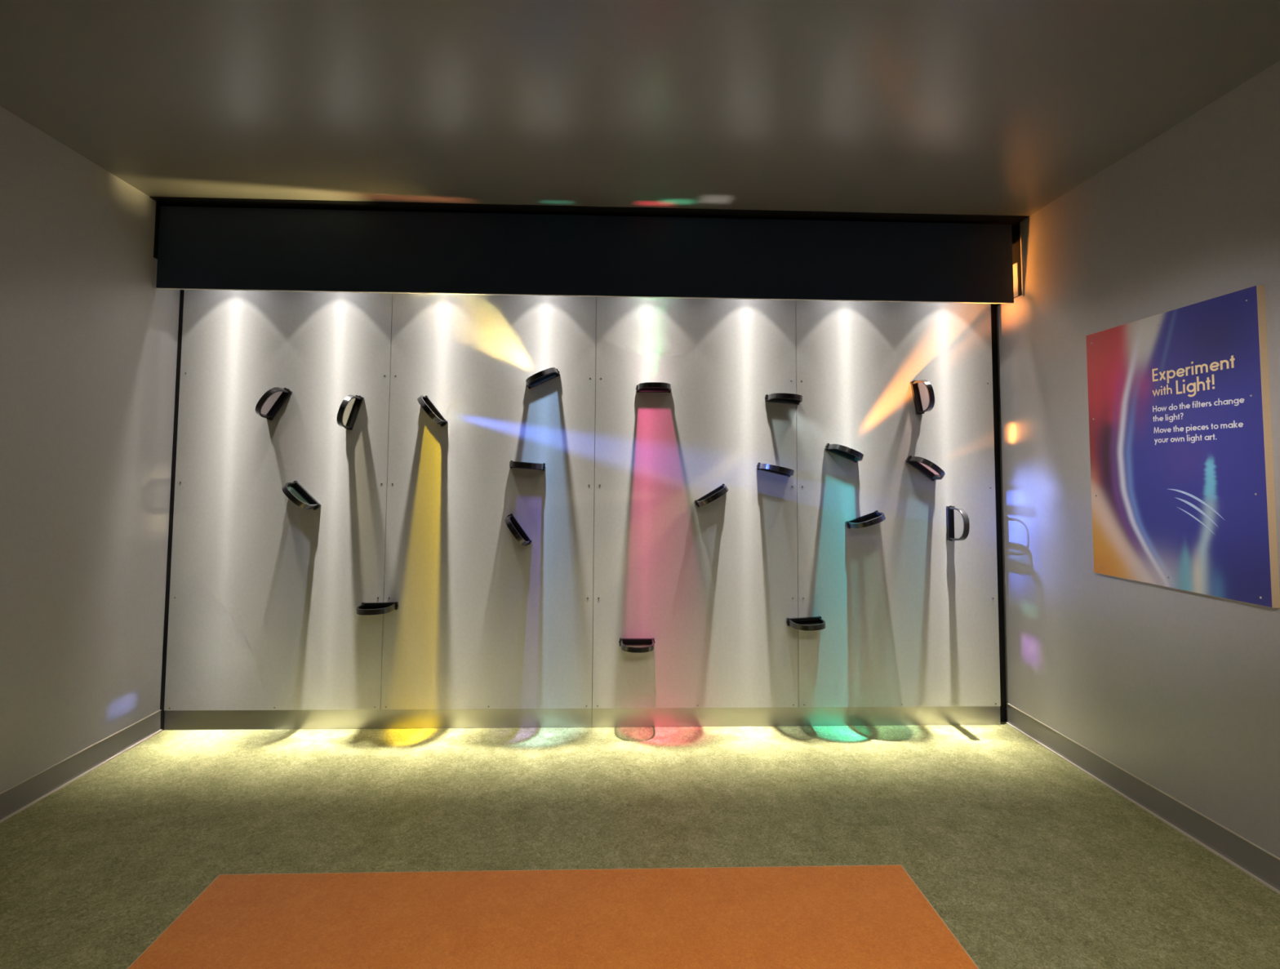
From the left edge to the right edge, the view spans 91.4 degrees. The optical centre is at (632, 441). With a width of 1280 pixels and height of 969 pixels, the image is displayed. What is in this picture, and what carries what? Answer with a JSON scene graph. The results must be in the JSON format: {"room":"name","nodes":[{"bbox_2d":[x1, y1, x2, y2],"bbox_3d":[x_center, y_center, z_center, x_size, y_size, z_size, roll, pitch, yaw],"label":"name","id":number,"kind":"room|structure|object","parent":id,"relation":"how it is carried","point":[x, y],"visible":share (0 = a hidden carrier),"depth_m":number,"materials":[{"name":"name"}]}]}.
{"room":"museum","nodes":[
{"label":"museum","id":0,"kind":"room"},
{"bbox_2d":[0,106,180,792],"bbox_3d":[-2.647,0.014,1.122,0.100,2.989,5.350,1,-3,-2],"label":"wall","id":1,"kind":"structure","parent":0,"point":[89,339],"depth_m":2.99,"materials":[{"name":"grey paint"}]},
{"bbox_2d":[0,709,162,822],"bbox_3d":[-2.595,1.446,0.990,0.022,0.116,5.240,1,-3,-2],"label":"baseboard","id":2,"kind":"structure","parent":1,"relation":"attached to","point":[20,796],"depth_m":2.99,"materials":[{"name":"grey rubber"}]},
{"bbox_2d":[153,201,164,259],"bbox_3d":[-2.671,-1.179,3.631,0.004,0.320,0.277,1,-3,-2],"label":"trim","id":3,"kind":"structure","parent":1,"relation":"attached to","point":[158,205],"depth_m":3.50,"materials":[{"name":"black paint"}]},
{"bbox_2d":[160,289,184,730],"bbox_3d":[-2.677,0.320,3.661,0.022,2.660,0.051,1,-3,-2],"label":"trim","id":4,"kind":"structure","parent":1,"relation":"attached to","point":[182,291],"depth_m":3.63,"materials":[{"name":"black paint"}]},
{"bbox_2d":[0,0,1279,216],"bbox_3d":[-0.103,-1.504,1.295,5.170,0.100,5.350,1,-3,-2],"label":"ceiling","id":5,"kind":"structure","parent":0,"point":[944,107],"depth_m":2.48,"materials":[{"name":"grey paint"}]},
{"bbox_2d":[155,206,1013,304],"bbox_3d":[-0.214,-1.062,3.688,4.899,0.470,0.198,1,-3,-2],"label":"valance","id":6,"kind":"object","parent":5,"relation":"attached to","point":[200,248],"visible":1,"depth_m":3.59,"materials":[{"name":"black"}]},
{"bbox_2d":[0,721,1279,968],"bbox_3d":[-0.126,1.580,1.124,5.170,0.100,5.350,1,-3,-2],"label":"floor","id":7,"kind":"structure","parent":0,"point":[1028,860],"depth_m":2.61,"materials":[{"name":"green carpet"}]},
{"bbox_2d":[164,708,591,729],"bbox_3d":[-1.454,1.603,3.618,2.438,0.108,0.012,1,-3,-2],"label":"baseboard","id":8,"kind":"structure","parent":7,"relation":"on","point":[465,717],"depth_m":3.61,"materials":[{"name":"metal"}]},
{"bbox_2d":[127,864,978,968],"bbox_3d":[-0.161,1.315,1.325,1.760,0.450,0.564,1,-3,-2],"label":"rug","id":9,"kind":"object","parent":7,"relation":"on","point":[826,917],"visible":1,"depth_m":1.42,"materials":[{"name":"orange carpet"}]},
{"bbox_2d":[591,706,1000,727],"bbox_3d":[0.984,1.626,3.702,2.438,0.108,0.012,1,-3,-2],"label":"baseboard","id":10,"kind":"structure","parent":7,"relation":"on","point":[922,715],"depth_m":3.69,"materials":[{"name":"metal"}]},
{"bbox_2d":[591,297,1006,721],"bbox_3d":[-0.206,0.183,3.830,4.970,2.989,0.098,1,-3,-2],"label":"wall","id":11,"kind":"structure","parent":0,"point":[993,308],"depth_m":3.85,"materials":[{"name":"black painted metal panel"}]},
{"bbox_2d":[164,289,392,710],"bbox_3d":[-2.054,0.199,3.671,1.217,2.688,0.020,1,-3,-2],"label":"wall panel","id":12,"kind":"object","parent":11,"relation":"attached to","point":[266,589],"visible":0.99,"depth_m":3.65,"materials":[{"name":"silver metal"}]},
{"bbox_2d":[255,386,292,420],"bbox_3d":[-2.076,-0.225,3.593,0.148,0.194,0.184,1,-3,-2],"label":"filter","id":13,"kind":"object","parent":12,"relation":"attached to","point":[286,393],"visible":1,"depth_m":3.65,"materials":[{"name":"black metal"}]},
{"bbox_2d":[281,480,320,510],"bbox_3d":[-1.905,0.310,3.569,0.176,0.171,0.184,1,-3,-2],"label":"filter","id":14,"kind":"object","parent":12,"relation":"attached to","point":[312,504],"visible":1,"depth_m":3.63,"materials":[{"name":"black metal"}]},
{"bbox_2d":[337,395,364,430],"bbox_3d":[-1.637,-0.175,3.606,0.106,0.207,0.184,1,-3,-2],"label":"filter","id":15,"kind":"object","parent":12,"relation":"attached to","point":[358,399],"visible":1,"depth_m":3.67,"materials":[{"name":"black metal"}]},
{"bbox_2d":[355,601,398,615],"bbox_3d":[-1.462,0.950,3.549,0.212,0.047,0.184,0,-3,-2],"label":"filter","id":16,"kind":"object","parent":12,"relation":"attached to","point":[366,608],"visible":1,"depth_m":3.57,"materials":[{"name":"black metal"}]},
{"bbox_2d":[380,293,595,709],"bbox_3d":[-0.834,0.211,3.713,1.217,2.688,0.020,1,-3,-2],"label":"wall panel","id":17,"kind":"object","parent":11,"relation":"attached to","point":[483,618],"visible":0.99,"depth_m":3.70,"materials":[{"name":"silver metal"}]},
{"bbox_2d":[417,395,448,426],"bbox_3d":[-1.169,-0.185,3.622,0.161,0.184,0.184,1,-3,-2],"label":"filter","id":18,"kind":"object","parent":17,"relation":"attached to","point":[426,404],"visible":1,"depth_m":3.61,"materials":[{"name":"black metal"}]},
{"bbox_2d":[504,513,532,546],"bbox_3d":[-0.664,0.514,3.601,0.155,0.189,0.184,1,-3,-2],"label":"filter","id":19,"kind":"object","parent":17,"relation":"attached to","point":[512,523],"visible":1,"depth_m":3.58,"materials":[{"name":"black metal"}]},
{"bbox_2d":[509,460,546,471],"bbox_3d":[-0.616,0.138,3.624,0.212,0.061,0.184,1,-3,-2],"label":"filter","id":20,"kind":"object","parent":17,"relation":"attached to","point":[512,464],"visible":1,"depth_m":3.55,"materials":[{"name":"black metal"}]},
{"bbox_2d":[525,367,559,389],"bbox_3d":[-0.529,-0.379,3.655,0.202,0.126,0.184,1,-3,-2],"label":"filter","id":21,"kind":"object","parent":17,"relation":"attached to","point":[540,377],"visible":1,"depth_m":3.69,"materials":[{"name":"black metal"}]},
{"bbox_2d":[149,196,1029,226],"bbox_3d":[-0.187,-1.319,3.701,4.970,0.004,0.327,1,-3,-2],"label":"trim","id":22,"kind":"structure","parent":11,"relation":"attached to","point":[1013,220],"depth_m":3.59,"materials":[{"name":"black paint"}]},
{"bbox_2d":[591,297,798,708],"bbox_3d":[0.385,0.222,3.755,1.217,2.688,0.020,1,-3,-2],"label":"wall panel","id":23,"kind":"object","parent":11,"relation":"attached to","point":[714,584],"visible":0.99,"depth_m":3.74,"materials":[{"name":"silver metal"}]},
{"bbox_2d":[618,637,655,653],"bbox_3d":[0.031,1.171,3.589,0.212,0.047,0.184,1,-3,-2],"label":"filter","id":24,"kind":"object","parent":23,"relation":"attached to","point":[624,643],"visible":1,"depth_m":3.66,"materials":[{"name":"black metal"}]},
{"bbox_2d":[635,382,671,392],"bbox_3d":[0.132,-0.320,3.675,0.212,0.047,0.184,1,-3,-2],"label":"filter","id":25,"kind":"object","parent":23,"relation":"attached to","point":[648,387],"visible":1,"depth_m":3.65,"materials":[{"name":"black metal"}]},
{"bbox_2d":[694,484,728,506],"bbox_3d":[0.473,0.317,3.652,0.196,0.142,0.184,1,-3,-2],"label":"filter","id":26,"kind":"object","parent":23,"relation":"attached to","point":[722,490],"visible":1,"depth_m":3.60,"materials":[{"name":"black metal"}]},
{"bbox_2d":[755,462,794,477],"bbox_3d":[0.855,0.165,3.674,0.209,0.089,0.184,1,-3,-2],"label":"filter","id":27,"kind":"object","parent":23,"relation":"attached to","point":[787,472],"visible":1,"depth_m":3.62,"materials":[{"name":"black metal"}]},
{"bbox_2d":[764,393,802,404],"bbox_3d":[0.911,-0.257,3.699,0.212,0.062,0.184,1,-3,-2],"label":"filter","id":28,"kind":"object","parent":23,"relation":"attached to","point":[789,398],"visible":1,"depth_m":3.70,"materials":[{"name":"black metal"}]},
{"bbox_2d":[795,300,1000,706],"bbox_3d":[1.604,0.233,3.797,1.217,2.688,0.020,1,-3,-2],"label":"wall panel","id":29,"kind":"object","parent":11,"relation":"attached to","point":[909,612],"visible":0.97,"depth_m":3.78,"materials":[{"name":"silver metal"}]},
{"bbox_2d":[786,616,825,631],"bbox_3d":[1.024,1.060,3.630,0.212,0.057,0.184,1,-3,-2],"label":"filter","id":30,"kind":"object","parent":29,"relation":"attached to","point":[798,623],"visible":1,"depth_m":3.67,"materials":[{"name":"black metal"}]},
{"bbox_2d":[824,443,863,462],"bbox_3d":[1.269,0.064,3.694,0.204,0.118,0.184,1,-3,-2],"label":"filter","id":31,"kind":"object","parent":29,"relation":"attached to","point":[846,452],"visible":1,"depth_m":3.71,"materials":[{"name":"black metal"}]},
{"bbox_2d":[844,510,885,528],"bbox_3d":[1.389,0.463,3.676,0.206,0.112,0.184,1,-3,-2],"label":"filter","id":32,"kind":"object","parent":29,"relation":"attached to","point":[876,517],"visible":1,"depth_m":3.71,"materials":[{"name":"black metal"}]},
{"bbox_2d":[910,379,934,414],"bbox_3d":[1.740,-0.273,3.729,0.079,0.211,0.184,1,-3,-2],"label":"filter","id":33,"kind":"object","parent":29,"relation":"attached to","point":[914,384],"visible":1,"depth_m":3.79,"materials":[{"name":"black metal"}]},
{"bbox_2d":[905,455,945,480],"bbox_3d":[1.755,0.157,3.706,0.189,0.154,0.184,1,-3,-2],"label":"filter","id":34,"kind":"object","parent":29,"relation":"attached to","point":[914,461],"visible":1,"depth_m":3.75,"materials":[{"name":"black metal"}]},
{"bbox_2d":[946,505,969,541],"bbox_3d":[1.926,0.488,3.693,0.047,0.212,0.184,1,-3,-2],"label":"filter","id":35,"kind":"object","parent":29,"relation":"attached to","point":[949,509],"visible":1,"depth_m":3.76,"materials":[{"name":"black metal"}]},
{"bbox_2d":[995,60,1279,857],"bbox_3d":[2.419,0.061,1.297,0.100,2.989,5.350,1,-3,-2],"label":"wall","id":36,"kind":"structure","parent":0,"point":[1179,690],"depth_m":2.86,"materials":[{"name":"grey paint"}]},
{"bbox_2d":[995,222,1022,306],"bbox_3d":[2.291,-1.074,3.816,0.004,0.435,0.244,1,-3,-2],"label":"trim","id":37,"kind":"structure","parent":36,"relation":"attached to","point":[1015,228],"depth_m":3.72,"materials":[{"name":"black paint"}]},
{"bbox_2d":[1013,262,1018,297],"bbox_3d":[2.287,-0.961,3.779,0.004,0.200,0.140,1,-3,-2],"label":"trim","id":38,"kind":"structure","parent":36,"relation":"attached to","point":[1015,284],"depth_m":3.73,"materials":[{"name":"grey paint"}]},
{"bbox_2d":[1005,702,1279,894],"bbox_3d":[2.350,1.492,1.160,0.022,0.116,5.240,1,-3,-2],"label":"baseboard","id":39,"kind":"structure","parent":36,"relation":"attached to","point":[1250,858],"depth_m":2.72,"materials":[{"name":"grey rubber"}]},
{"bbox_2d":[1085,284,1279,608],"bbox_3d":[2.305,0.032,2.694,0.032,1.178,0.832,1,-3,-2],"label":"wall sign","id":40,"kind":"object","parent":36,"relation":"attached to","point":[1182,476],"visible":1,"depth_m":2.58,"materials":[{"name":"multicoloured plastic"}]}
]}

